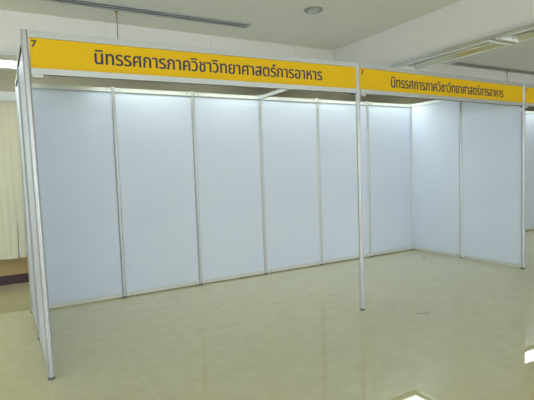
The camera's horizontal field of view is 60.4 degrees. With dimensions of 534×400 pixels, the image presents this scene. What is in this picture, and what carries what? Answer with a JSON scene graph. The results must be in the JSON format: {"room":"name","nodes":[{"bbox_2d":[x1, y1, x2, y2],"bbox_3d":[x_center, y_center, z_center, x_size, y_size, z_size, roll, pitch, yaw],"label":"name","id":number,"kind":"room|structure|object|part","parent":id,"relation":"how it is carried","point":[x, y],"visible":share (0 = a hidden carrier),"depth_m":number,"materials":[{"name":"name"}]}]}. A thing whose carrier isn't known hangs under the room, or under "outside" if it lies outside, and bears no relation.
{"room":"exhibition hall","nodes":[
{"label":"exhibition hall","id":0,"kind":"room"},
{"bbox_2d":[0,229,533,399],"bbox_3d":[3.611,1.193,3.323,21.000,0.100,12.700,-4,4,-30],"label":"floor","id":1,"kind":"structure","parent":0,"point":[302,333],"depth_m":4.04,"materials":[{"name":"beige tile"}]},
{"bbox_2d":[15,87,32,312],"bbox_3d":[-2.634,-0.013,5.001,0.052,2.527,0.052,-4,4,-30],"label":"post","id":2,"kind":"object","parent":1,"relation":"on","point":[27,245],"visible":0.27,"depth_m":4.99,"materials":[{"name":"silver metal"}]},
{"bbox_2d":[15,74,37,331],"bbox_3d":[-2.388,0.006,4.576,0.033,2.496,0.936,-5,5,-30],"label":"wall panel","id":3,"kind":"object","parent":1,"relation":"on","point":[16,79],"visible":0.45,"depth_m":4.77,"materials":[{"name":"white plastic"}]},
{"bbox_3d":[-2.341,1.229,4.659,0.028,0.042,0.936,-5,5,-30],"label":"rail","id":4,"kind":"part","parent":3,"relation":"part of","materials":[{"name":"white metal"}]},
{"bbox_2d":[16,63,39,339],"bbox_3d":[-2.143,0.026,4.151,0.052,2.527,0.052,-5,5,-30],"label":"post","id":5,"kind":"object","parent":1,"relation":"on","point":[25,165],"visible":0.32,"depth_m":4.14,"materials":[{"name":"silver metal"}]},
{"bbox_2d":[16,37,46,364],"bbox_3d":[-1.897,0.045,3.726,0.032,2.496,0.936,-5,5,-30],"label":"wall panel","id":6,"kind":"object","parent":1,"relation":"on","point":[19,62],"visible":0.62,"depth_m":3.84,"materials":[{"name":"white plastic"}]},
{"bbox_3d":[-1.954,-1.176,3.638,0.028,0.046,0.936,-5,5,-30],"label":"rail","id":7,"kind":"part","parent":6,"relation":"part of","materials":[{"name":"white"}]},
{"bbox_3d":[-1.842,1.267,3.813,0.028,0.042,0.936,-5,5,-30],"label":"rail","id":8,"kind":"part","parent":6,"relation":"part of","materials":[{"name":"white metal"}]},
{"bbox_2d":[20,29,55,379],"bbox_3d":[-1.650,0.064,3.302,0.052,2.527,0.052,-5,5,-30],"label":"post","id":9,"kind":"object","parent":1,"relation":"on","point":[23,32],"visible":1,"depth_m":3.28,"materials":[{"name":"silver metal"}]},
{"bbox_2d":[31,83,122,308],"bbox_3d":[-2.205,-0.045,5.246,0.943,2.496,0.029,-4,4,-30],"label":"wall panel","id":10,"kind":"object","parent":1,"relation":"on","point":[74,124],"visible":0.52,"depth_m":5.26,"materials":[{"name":"white plastic"}]},
{"bbox_3d":[-2.249,-1.266,5.166,0.943,0.046,0.028,-4,4,-30],"label":"rail","id":11,"kind":"part","parent":10,"relation":"part of","materials":[{"name":"white metal"}]},
{"bbox_3d":[-2.162,1.179,5.327,0.943,0.042,0.028,-4,4,-30],"label":"rail","id":12,"kind":"part","parent":10,"relation":"part of","materials":[{"name":"white metal"}]},
{"bbox_2d":[111,87,126,297],"bbox_3d":[-1.777,-0.076,5.492,0.052,2.527,0.052,-4,4,-30],"label":"post","id":13,"kind":"object","parent":1,"relation":"on","point":[113,101],"visible":1,"depth_m":5.47,"materials":[{"name":"silver metal"}]},
{"bbox_2d":[115,88,199,295],"bbox_3d":[-1.348,-0.107,5.737,0.943,2.496,0.029,-4,4,-30],"label":"wall panel","id":14,"kind":"object","parent":1,"relation":"on","point":[154,127],"visible":1,"depth_m":5.72,"materials":[{"name":"white plastic"}]},
{"bbox_3d":[-1.391,-1.329,5.657,0.943,0.046,0.028,-4,4,-30],"label":"rail","id":15,"kind":"part","parent":14,"relation":"part of","materials":[{"name":"white metal"}]},
{"bbox_3d":[-1.305,1.116,5.818,0.943,0.042,0.028,-4,4,-30],"label":"rail","id":16,"kind":"part","parent":14,"relation":"part of","materials":[{"name":"white metal"}]},
{"bbox_2d":[190,91,202,284],"bbox_3d":[-0.919,-0.138,5.983,0.052,2.527,0.052,-4,4,-30],"label":"post","id":17,"kind":"object","parent":1,"relation":"on","point":[192,92],"visible":1,"depth_m":5.96,"materials":[{"name":"silver metal"}]},
{"bbox_2d":[194,92,264,282],"bbox_3d":[-0.490,-0.170,6.228,0.943,2.496,0.029,-4,4,-30],"label":"wall panel","id":18,"kind":"object","parent":1,"relation":"on","point":[227,125],"visible":1,"depth_m":6.21,"materials":[{"name":"white plastic"}]},
{"bbox_3d":[-0.534,-1.392,6.148,0.943,0.046,0.028,-4,4,-30],"label":"rail","id":19,"kind":"part","parent":18,"relation":"part of","materials":[{"name":"white metal"}]},
{"bbox_3d":[-0.447,1.053,6.309,0.943,0.042,0.028,-4,4,-30],"label":"rail","id":20,"kind":"part","parent":18,"relation":"part of","materials":[{"name":"white metal"}]},
{"bbox_2d":[258,95,267,273],"bbox_3d":[-0.062,-0.201,6.474,0.052,2.527,0.052,-4,4,-30],"label":"post","id":21,"kind":"object","parent":1,"relation":"on","point":[259,100],"visible":0.96,"depth_m":6.46,"materials":[{"name":"silver metal"}]},
{"bbox_2d":[261,97,320,272],"bbox_3d":[0.367,-0.233,6.719,0.943,2.496,0.029,-4,4,-30],"label":"wall panel","id":22,"kind":"object","parent":1,"relation":"on","point":[289,125],"visible":0.88,"depth_m":6.71,"materials":[{"name":"white plastic"}]},
{"bbox_3d":[0.323,-1.455,6.639,0.943,0.046,0.028,-4,4,-30],"label":"rail","id":23,"kind":"part","parent":22,"relation":"part of","materials":[{"name":"white metal"}]},
{"bbox_3d":[0.410,0.990,6.800,0.943,0.042,0.028,-4,4,-30],"label":"rail","id":24,"kind":"part","parent":22,"relation":"part of","materials":[{"name":"white metal"}]},
{"bbox_2d":[316,98,322,264],"bbox_3d":[0.795,-0.264,6.965,0.052,2.527,0.052,-4,4,-30],"label":"post","id":25,"kind":"object","parent":1,"relation":"on","point":[317,99],"visible":1,"depth_m":6.94,"materials":[{"name":"silver metal"}]},
{"bbox_2d":[319,99,369,263],"bbox_3d":[1.224,-0.296,7.210,0.943,2.496,0.029,-4,4,-30],"label":"wall panel","id":26,"kind":"object","parent":1,"relation":"on","point":[337,119],"visible":1,"depth_m":7.17,"materials":[{"name":"white plastic"}]},
{"bbox_3d":[1.181,-1.518,7.130,0.943,0.046,0.028,-4,4,-30],"label":"rail","id":27,"kind":"part","parent":26,"relation":"part of","materials":[{"name":"white metal"}]},
{"bbox_3d":[1.267,0.928,7.291,0.943,0.042,0.028,-4,4,-30],"label":"rail","id":28,"kind":"part","parent":26,"relation":"part of","materials":[{"name":"white metal"}]},
{"bbox_2d":[355,62,364,310],"bbox_3d":[0.947,-0.119,4.678,0.052,2.527,0.052,-4,4,-30],"label":"post","id":29,"kind":"object","parent":1,"relation":"on","point":[358,115],"visible":0.99,"depth_m":4.66,"materials":[{"name":"silver metal"}]},
{"bbox_2d":[29,30,356,94],"bbox_3d":[-0.393,-1.119,3.916,2.904,0.322,0.034,-4,4,-28],"label":"fascia sign","id":30,"kind":"object","parent":29,"relation":"attached to","point":[51,54],"visible":1,"depth_m":3.74,"materials":[{"name":"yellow plastic"}]},
{"bbox_3d":[-0.398,-1.258,3.907,2.904,0.045,0.032,-4,4,-28],"label":"rail","id":31,"kind":"part","parent":30,"relation":"part of","materials":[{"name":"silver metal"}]},
{"bbox_3d":[-0.388,-1.002,3.924,2.904,0.043,0.032,-4,4,-28],"label":"rail","id":32,"kind":"part","parent":30,"relation":"part of","materials":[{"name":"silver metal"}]},
{"bbox_2d":[359,63,523,106],"bbox_3d":[2.180,-1.308,5.390,2.947,0.322,0.034,-4,4,-32],"label":"fascia sign","id":33,"kind":"object","parent":29,"relation":"attached to","point":[374,79],"visible":1,"depth_m":5.22,"materials":[{"name":"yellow plastic"}]},
{"bbox_3d":[2.175,-1.446,5.380,2.947,0.045,0.032,-4,4,-32],"label":"rail","id":34,"kind":"part","parent":33,"relation":"part of","materials":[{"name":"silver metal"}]},
{"bbox_3d":[2.184,-1.191,5.397,2.947,0.043,0.032,-4,4,-32],"label":"rail","id":35,"kind":"part","parent":33,"relation":"part of","materials":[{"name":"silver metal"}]},
{"bbox_2d":[366,101,371,256],"bbox_3d":[1.653,-0.327,7.456,0.052,2.527,0.052,-4,4,-30],"label":"post","id":36,"kind":"object","parent":1,"relation":"on","point":[367,105],"visible":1,"depth_m":7.44,"materials":[{"name":"silver metal"}]},
{"bbox_2d":[368,102,411,255],"bbox_3d":[2.082,-0.359,7.701,0.943,2.496,0.029,-4,4,-30],"label":"wall panel","id":37,"kind":"object","parent":1,"relation":"on","point":[389,123],"visible":1,"depth_m":7.69,"materials":[{"name":"white plastic"}]},
{"bbox_3d":[2.038,-1.580,7.621,0.943,0.046,0.028,-4,4,-30],"label":"rail","id":38,"kind":"part","parent":37,"relation":"part of","materials":[{"name":"white metal"}]},
{"bbox_3d":[2.125,0.865,7.782,0.943,0.042,0.028,-4,4,-30],"label":"rail","id":39,"kind":"part","parent":37,"relation":"part of","materials":[{"name":"white metal"}]},
{"bbox_2d":[410,104,413,249],"bbox_3d":[2.510,-0.390,7.947,0.052,2.527,0.052,-4,4,-30],"label":"post","id":40,"kind":"object","parent":1,"relation":"on","point":[410,104],"visible":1,"depth_m":7.92,"materials":[{"name":"silver metal"}]},
{"bbox_2d":[411,100,459,256],"bbox_3d":[2.755,-0.371,7.521,0.029,2.496,0.936,-4,4,-30],"label":"wall panel","id":41,"kind":"object","parent":1,"relation":"on","point":[435,123],"visible":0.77,"depth_m":7.49,"materials":[{"name":"white plastic"}]},
{"bbox_3d":[2.712,-1.592,7.441,0.028,0.046,0.936,-4,4,-30],"label":"rail","id":42,"kind":"part","parent":41,"relation":"part of","materials":[{"name":"white metal"}]},
{"bbox_3d":[2.799,0.853,7.602,0.028,0.042,0.936,-4,4,-30],"label":"rail","id":43,"kind":"part","parent":41,"relation":"part of","materials":[{"name":"white metal"}]},
{"bbox_2d":[459,102,462,257],"bbox_3d":[3.000,-0.351,7.096,0.052,2.527,0.052,-4,4,-30],"label":"post","id":44,"kind":"object","parent":1,"relation":"on","point":[460,103],"visible":0.7,"depth_m":7.08,"materials":[{"name":"silver metal"}]},
{"bbox_2d":[461,102,520,266],"bbox_3d":[3.245,-0.332,6.671,0.029,2.496,0.936,-4,4,-30],"label":"wall panel","id":45,"kind":"object","parent":1,"relation":"on","point":[491,133],"visible":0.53,"depth_m":6.65,"materials":[{"name":"white plastic"}]},
{"bbox_3d":[3.288,0.891,6.752,0.028,0.042,0.936,-4,4,-30],"label":"rail","id":46,"kind":"part","parent":45,"relation":"part of","materials":[{"name":"white metal"}]},
{"bbox_2d":[521,83,524,268],"bbox_3d":[3.490,-0.312,6.246,0.052,2.527,0.052,-4,4,-30],"label":"post","id":47,"kind":"object","parent":1,"relation":"on","point":[523,107],"visible":0.97,"depth_m":6.24,"materials":[{"name":"silver metal"}]},
{"bbox_2d":[525,83,533,107],"bbox_3d":[4.737,-1.499,6.910,2.923,0.322,0.032,-4,4,-30],"label":"fascia sign","id":48,"kind":"object","parent":47,"relation":"attached to","point":[529,88],"visible":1,"depth_m":6.23,"materials":[{"name":"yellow plastic"}]},
{"bbox_3d":[4.732,-1.637,6.901,2.923,0.045,0.032,-4,4,-30],"label":"rail","id":49,"kind":"part","parent":48,"relation":"part of","materials":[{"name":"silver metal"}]},
{"bbox_3d":[4.742,-1.382,6.918,2.923,0.043,0.032,-4,4,-30],"label":"rail","id":50,"kind":"part","parent":48,"relation":"part of","materials":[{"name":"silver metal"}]},
{"bbox_2d":[525,111,533,229],"bbox_3d":[5.511,-0.610,9.665,0.943,2.496,0.029,-4,4,-30],"label":"wall panel","id":51,"kind":"object","parent":1,"relation":"on","point":[529,115],"visible":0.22,"depth_m":9.68,"materials":[{"name":"white plastic"}]},
{"bbox_2d":[0,0,533,74],"bbox_3d":[3.498,-1.998,3.113,21.000,0.100,12.700,-4,4,-30],"label":"ceiling","id":52,"kind":"structure","parent":0,"point":[340,23],"depth_m":4.87,"materials":[{"name":"white paint"}]},
{"bbox_2d":[42,0,251,27],"bbox_3d":[-2.577,-1.768,3.759,5.490,0.013,0.144,-4,4,-30],"label":"ceiling vent","id":53,"kind":"object","parent":52,"relation":"in","point":[88,3],"visible":1,"depth_m":4.57,"materials":[{"name":"grey metal"}]},
{"bbox_2d":[0,9,533,83],"bbox_3d":[1.300,-1.918,6.961,21.000,0.410,0.670,-4,4,-30],"label":"wall","id":54,"kind":"structure","parent":52,"relation":"attached to","point":[11,22],"depth_m":5.12,"materials":[{"name":"white paint"}]},
{"bbox_2d":[0,59,16,68],"bbox_3d":[-3.095,-1.423,4.556,1.260,0.074,0.370,-4,4,-30],"label":"light","id":55,"kind":"object","parent":54,"relation":"attached to","point":[4,63],"visible":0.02,"depth_m":4.77,"materials":[{"name":"white"}]},
{"bbox_2d":[0,51,29,56],"bbox_3d":[1.470,-1.704,6.692,21.000,0.034,0.042,-4,4,-30],"label":"trim","id":56,"kind":"structure","parent":54,"relation":"attached to","point":[6,53],"depth_m":4.41,"materials":[{"name":"silver metal"}]},
{"bbox_2d":[304,7,322,13],"bbox_3d":[0.475,-1.929,4.690,0.192,0.031,0.192,-4,4,-30],"label":"recessed light","id":57,"kind":"object","parent":52,"relation":"in","point":[310,10],"visible":1,"depth_m":4.65,"materials":[{"name":"grey metal"}]},
{"bbox_2d":[334,0,533,66],"bbox_3d":[2.892,-1.747,3.508,0.550,0.410,6.908,-4,4,-30],"label":"ceiling beam","id":58,"kind":"structure","parent":52,"relation":"attached to","point":[464,19],"depth_m":4.83,"materials":[{"name":"white paint"}]},
{"bbox_2d":[395,38,509,69],"bbox_3d":[2.029,-1.641,5.159,0.350,0.076,1.260,-4,4,-30],"label":"light","id":59,"kind":"object","parent":58,"relation":"attached to","point":[490,44],"visible":0.71,"depth_m":5.11,"materials":[{"name":"white metal"}]},
{"bbox_2d":[380,19,533,65],"bbox_3d":[2.668,-1.528,3.390,0.042,0.034,6.910,-4,4,-30],"label":"trim","id":60,"kind":"structure","parent":58,"relation":"attached to","point":[529,22],"depth_m":4.57,"materials":[{"name":"silver metal"}]},
{"bbox_2d":[389,24,533,66],"bbox_3d":[2.747,-1.527,3.435,0.030,0.011,6.910,-4,4,-30],"label":"trim","id":61,"kind":"structure","parent":58,"relation":"attached to","point":[529,26],"depth_m":4.65,"materials":[{"name":"silver metal"}]},
{"bbox_2d":[418,39,533,69],"bbox_3d":[3.127,-1.562,3.652,0.047,0.034,6.910,-4,4,-30],"label":"trim","id":62,"kind":"structure","parent":58,"relation":"attached to","point":[511,43],"depth_m":4.97,"materials":[{"name":"silver metal"}]},
{"bbox_2d":[496,27,533,42],"bbox_3d":[2.692,-1.589,4.007,0.350,0.076,1.260,-4,4,-30],"label":"light","id":63,"kind":"object","parent":58,"relation":"attached to","point":[526,34],"visible":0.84,"depth_m":4.49,"materials":[{"name":"white metal"}]},
{"bbox_2d":[452,62,533,74],"bbox_3d":[5.324,-2.374,8.698,5.250,0.013,0.144,-4,4,-30],"label":"ceiling vent","id":64,"kind":"object","parent":52,"relation":"in","point":[457,63],"visible":1,"depth_m":7.86,"materials":[{"name":"grey metal"}]},
{"bbox_3d":[5.324,-2.376,8.698,5.190,0.010,0.020,-4,4,-30],"label":"blade","id":65,"kind":"part","parent":64,"relation":"part of","materials":[{"name":"grey metal"}]},
{"bbox_2d":[0,69,533,275],"bbox_3d":[0.357,-0.655,8.768,21.000,3.100,0.120,-4,4,-30],"label":"wall","id":66,"kind":"structure","parent":0,"point":[19,265],"depth_m":7.47,"materials":[{"name":"beige paint"}]},
{"bbox_2d":[0,91,26,259],"bbox_3d":[-4.029,-0.294,6.087,3.738,2.305,0.165,-4,4,-30],"label":"vertical blind","id":67,"kind":"object","parent":66,"relation":"attached to","point":[11,191],"visible":0.31,"depth_m":6.34,"materials":[{"name":"beige fabric"}]},
{"bbox_2d":[0,273,28,285],"bbox_3d":[0.445,0.829,8.806,21.000,0.130,0.018,-4,4,-30],"label":"baseboard","id":68,"kind":"structure","parent":66,"relation":"attached to","point":[17,278],"depth_m":6.49,"materials":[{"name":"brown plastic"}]},
{"bbox_2d":[259,89,288,98],"bbox_3d":[0.399,-1.389,5.495,0.036,0.055,2.015,-4,4,-29],"label":"brace","id":69,"kind":"object","parent":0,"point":[279,90],"visible":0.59,"depth_m":6.05,"materials":[{"name":"metal"}]}
]}

